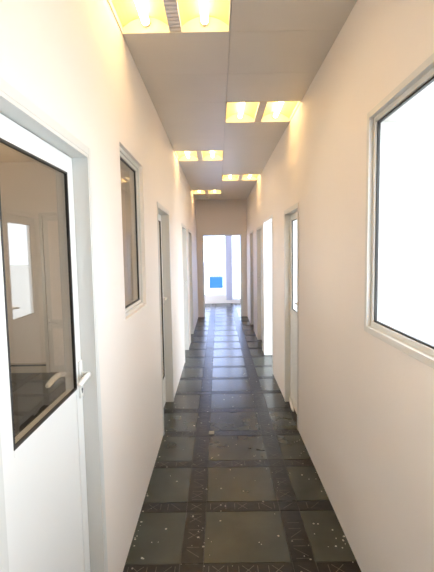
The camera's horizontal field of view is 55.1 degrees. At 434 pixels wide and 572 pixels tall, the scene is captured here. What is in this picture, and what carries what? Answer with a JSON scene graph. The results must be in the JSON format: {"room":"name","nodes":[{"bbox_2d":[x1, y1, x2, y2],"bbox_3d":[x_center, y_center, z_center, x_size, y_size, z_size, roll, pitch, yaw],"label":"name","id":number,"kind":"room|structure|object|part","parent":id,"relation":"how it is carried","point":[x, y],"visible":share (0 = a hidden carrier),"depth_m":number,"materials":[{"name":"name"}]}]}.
{"room":"office corridor","nodes":[
{"label":"office corridor","id":0,"kind":"room"},
{"bbox_2d":[0,145,33,161],"bbox_3d":[-2.279,-1.333,1.207,3.276,0.160,8.620,-1,5,0],"label":"ceiling","id":1,"kind":"structure","parent":0,"point":[6,155],"depth_m":5.12,"materials":[{"name":"paint"}]},
{"bbox_2d":[0,162,128,362],"bbox_3d":[-2.246,-0.307,5.559,3.276,2.943,0.120,-1,5,0],"label":"wall","id":2,"kind":"structure","parent":0,"point":[27,189],"depth_m":5.48,"materials":[{"name":"paint"}]},
{"bbox_2d":[11,362,46,372],"bbox_3d":[-3.019,1.110,5.611,1.445,0.135,0.022,-1,5,0],"label":"baseboard","id":3,"kind":"structure","parent":2,"relation":"attached to","point":[15,367],"depth_m":5.61,"materials":[{"name":"beige"}]},
{"bbox_2d":[38,212,64,372],"bbox_3d":[-1.898,0.101,5.490,0.820,2.130,0.083,-1,5,0],"label":"door","id":4,"kind":"structure","parent":2,"relation":"in","point":[48,225],"depth_m":5.51,"materials":[{"name":"white metal"}]},
{"bbox_2d":[0,0,197,571],"bbox_3d":[-0.553,-0.160,3.500,0.120,2.943,13.000,-1,5,0],"label":"wall","id":5,"kind":"structure","parent":0,"point":[73,60],"depth_m":2.05,"materials":[{"name":"paint"}]},
{"bbox_2d":[0,77,107,571],"bbox_3d":[-0.561,0.493,1.328,0.152,2.010,0.820,-1,5,0],"label":"door","id":6,"kind":"structure","parent":5,"relation":"in","point":[53,512],"depth_m":1.49,"materials":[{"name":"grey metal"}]},
{"bbox_3d":[-0.615,0.359,1.598,0.046,0.029,0.133,-1,5,0],"label":"lever","id":7,"kind":"part","parent":6,"relation":"part of","materials":[{"name":"white metal"}]},
{"bbox_3d":[-0.542,0.370,1.656,0.009,0.150,0.032,-1,5,0],"label":"handle","id":8,"kind":"part","parent":6,"relation":"part of","materials":[{"name":"white metal"}]},
{"bbox_3d":[-0.519,0.358,1.598,0.046,0.029,0.133,-1,5,0],"label":"lever","id":9,"kind":"part","parent":6,"relation":"part of","materials":[{"name":"white metal"}]},
{"bbox_2d":[120,147,142,315],"bbox_3d":[-0.570,-0.312,2.534,0.098,0.940,0.660,-1,5,0],"label":"window","id":10,"kind":"structure","parent":5,"relation":"in","point":[130,168],"depth_m":2.82,"materials":[{"name":"white metal"}]},
{"bbox_2d":[157,202,173,434],"bbox_3d":[-0.565,0.266,3.973,0.172,2.015,0.850,-1,5,0],"label":"door","id":11,"kind":"structure","parent":5,"relation":"in","point":[163,222],"depth_m":4.32,"materials":[{"name":"white metal"}]},
{"bbox_3d":[-0.568,0.172,3.965,0.005,1.603,0.648,-1,5,0],"label":"glass pane","id":12,"kind":"part","parent":11,"relation":"part of","materials":[{"name":"grey glass"}]},
{"bbox_2d":[182,224,188,350],"bbox_3d":[-0.551,0.080,6.311,0.157,1.990,0.820,-1,5,0],"label":"door","id":13,"kind":"structure","parent":5,"relation":"in","point":[184,233],"depth_m":6.66,"materials":[{"name":"white metal"}]},
{"bbox_2d":[188,229,193,333],"bbox_3d":[-0.553,-0.025,7.602,0.167,1.980,0.810,-1,5,0],"label":"door","id":14,"kind":"structure","parent":5,"relation":"in","point":[189,231],"depth_m":7.94,"materials":[{"name":"white metal"}]},
{"bbox_2d":[11,303,360,571],"bbox_3d":[-0.612,1.248,4.910,6.500,0.101,15.810,-1,5,0],"label":"floor","id":15,"kind":"structure","parent":0,"point":[290,512],"depth_m":2.97,"materials":[{"name":"tile"}]},
{"bbox_2d":[131,339,352,571],"bbox_3d":[0.133,1.121,5.662,1.181,0.002,7.867,-1,5,0],"label":"crumbs","id":16,"kind":"object","parent":15,"relation":"on","point":[222,339],"visible":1,"depth_m":2.61,"materials":[{"name":"beige"}]},
{"bbox_2d":[289,397,293,411],"bbox_3d":[0.750,1.187,4.188,0.030,0.088,0.190,-1,5,0],"label":"wedge","id":17,"kind":"object","parent":15,"relation":"on","point":[290,399],"visible":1,"depth_m":4.18,"materials":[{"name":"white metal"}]},
{"bbox_2d":[196,199,246,316],"bbox_3d":[0.227,-0.728,10.034,4.800,2.943,0.120,-1,5,0],"label":"wall","id":18,"kind":"structure","parent":0,"point":[212,216],"depth_m":9.91,"materials":[{"name":"paint"}]},
{"bbox_2d":[202,234,242,316],"bbox_3d":[0.132,-0.254,10.073,0.955,1.995,0.142,-1,5,0],"label":"door","id":19,"kind":"structure","parent":18,"relation":"in","point":[240,235],"depth_m":9.98,"materials":[{"name":"white paint"}]},
{"bbox_2d":[205,295,240,303],"bbox_3d":[0.233,-0.945,12.585,4.800,2.943,0.140,-1,5,0],"label":"wall","id":20,"kind":"structure","parent":0,"point":[208,299],"depth_m":12.63,"materials":[{"name":"paint"}]},
{"bbox_2d":[205,236,225,295],"bbox_3d":[-0.799,-0.875,12.573,2.135,2.360,0.060,-1,5,0],"label":"window","id":21,"kind":"structure","parent":20,"relation":"in","point":[225,236],"depth_m":12.60,"materials":[{"name":"white paint"}]},
{"bbox_2d":[209,276,222,287],"bbox_3d":[-0.024,-0.116,12.591,0.400,0.360,0.022,-1,5,0],"label":"panel","id":22,"kind":"object","parent":21,"relation":"attached to","point":[215,281],"visible":1,"depth_m":12.58,"materials":[{"name":"blue"}]},
{"bbox_2d":[226,236,231,299],"bbox_3d":[0.350,-0.909,12.500,0.165,2.683,0.035,-1,5,0],"label":"column","id":23,"kind":"structure","parent":20,"relation":"attached to","point":[228,238],"depth_m":12.52,"materials":[{"name":"grey paint"}]},
{"bbox_2d":[231,236,240,299],"bbox_3d":[1.384,-0.840,12.571,1.900,2.500,0.060,-1,5,0],"label":"window","id":24,"kind":"structure","parent":20,"relation":"in","point":[231,236],"depth_m":12.58,"materials":[{"name":"white paint"}]},
{"bbox_2d":[122,0,356,199],"bbox_3d":[0.080,-1.556,3.380,1.191,0.160,13.001,-1,5,0],"label":"ceiling","id":25,"kind":"structure","parent":0,"point":[272,50],"depth_m":2.80,"materials":[{"name":"grey paint"}]},
{"bbox_2d":[107,0,230,33],"bbox_3d":[-0.225,-1.397,1.991,0.584,0.092,0.533,-1,5,0],"label":"ceiling light","id":26,"kind":"object","parent":25,"relation":"attached to","point":[131,16],"visible":1,"depth_m":2.18,"materials":[{"name":"beige"}]},
{"bbox_2d":[174,150,222,160],"bbox_3d":[-0.217,-1.670,5.201,0.584,0.092,0.533,-1,5,0],"label":"ceiling light","id":27,"kind":"object","parent":25,"relation":"attached to","point":[218,154],"visible":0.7,"depth_m":5.39,"materials":[{"name":"beige"}]},
{"bbox_2d":[191,190,220,193],"bbox_3d":[-0.209,-1.943,8.412,0.584,0.092,0.533,-1,5,0],"label":"ceiling light","id":28,"kind":"object","parent":25,"relation":"attached to","point":[193,191],"visible":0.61,"depth_m":8.67,"materials":[{"name":"beige"}]},
{"bbox_2d":[222,174,259,180],"bbox_3d":[0.383,-1.816,6.804,0.599,0.092,0.533,-1,5,0],"label":"ceiling light","id":29,"kind":"object","parent":25,"relation":"attached to","point":[251,176],"visible":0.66,"depth_m":7.06,"materials":[{"name":"beige"}]},
{"bbox_2d":[225,93,300,122],"bbox_3d":[0.375,-1.543,3.594,0.599,0.092,0.533,-1,5,0],"label":"ceiling light","id":30,"kind":"object","parent":25,"relation":"attached to","point":[260,111],"visible":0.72,"depth_m":3.71,"materials":[{"name":"beige"}]},
{"bbox_2d":[246,0,433,571],"bbox_3d":[0.757,-0.180,3.495,0.120,2.943,13.000,-1,5,0],"label":"wall","id":31,"kind":"structure","parent":0,"point":[366,405],"depth_m":2.17,"materials":[{"name":"paint"}]},
{"bbox_2d":[250,230,253,323],"bbox_3d":[0.790,-0.132,8.543,0.157,1.990,0.810,-1,5,0],"label":"door","id":32,"kind":"structure","parent":31,"relation":"in","point":[251,232],"depth_m":8.89,"materials":[{"name":"white metal"}]},
{"bbox_2d":[256,225,262,350],"bbox_3d":[0.786,0.007,6.974,0.157,1.980,0.860,-1,5,0],"label":"door","id":33,"kind":"structure","parent":31,"relation":"in","point":[259,229],"depth_m":7.33,"materials":[{"name":"white metal"}]},
{"bbox_2d":[263,215,272,365],"bbox_3d":[1.197,0.071,5.789,0.986,2.040,1.030,-1,5,0],"label":"door","id":34,"kind":"structure","parent":31,"relation":"in","point":[268,222],"depth_m":6.25,"materials":[{"name":"white paint"}]},
{"bbox_2d":[284,203,297,429],"bbox_3d":[0.774,0.254,3.974,0.147,1.995,0.740,-1,5,0],"label":"door","id":35,"kind":"structure","parent":31,"relation":"in","point":[290,214],"depth_m":4.23,"materials":[{"name":"white metal"}]},
{"bbox_2d":[364,53,433,368],"bbox_3d":[0.743,-0.211,1.072,0.130,0.985,1.675,-1,5,0],"label":"window","id":36,"kind":"structure","parent":31,"relation":"in","point":[382,158],"depth_m":1.84,"materials":[{"name":"white metal"}]},
{"label":"outside","id":37,"kind":"structure","parent":0,"visible":0},
{"bbox_2d":[204,258,433,336],"bbox_3d":[0.053,0.898,10.112,80.000,0.295,100.000,-1,5,0],"label":"ground","id":38,"kind":"structure","parent":37,"point":[414,277],"depth_m":17.08,"materials":[{"name":"white"}]}
]}

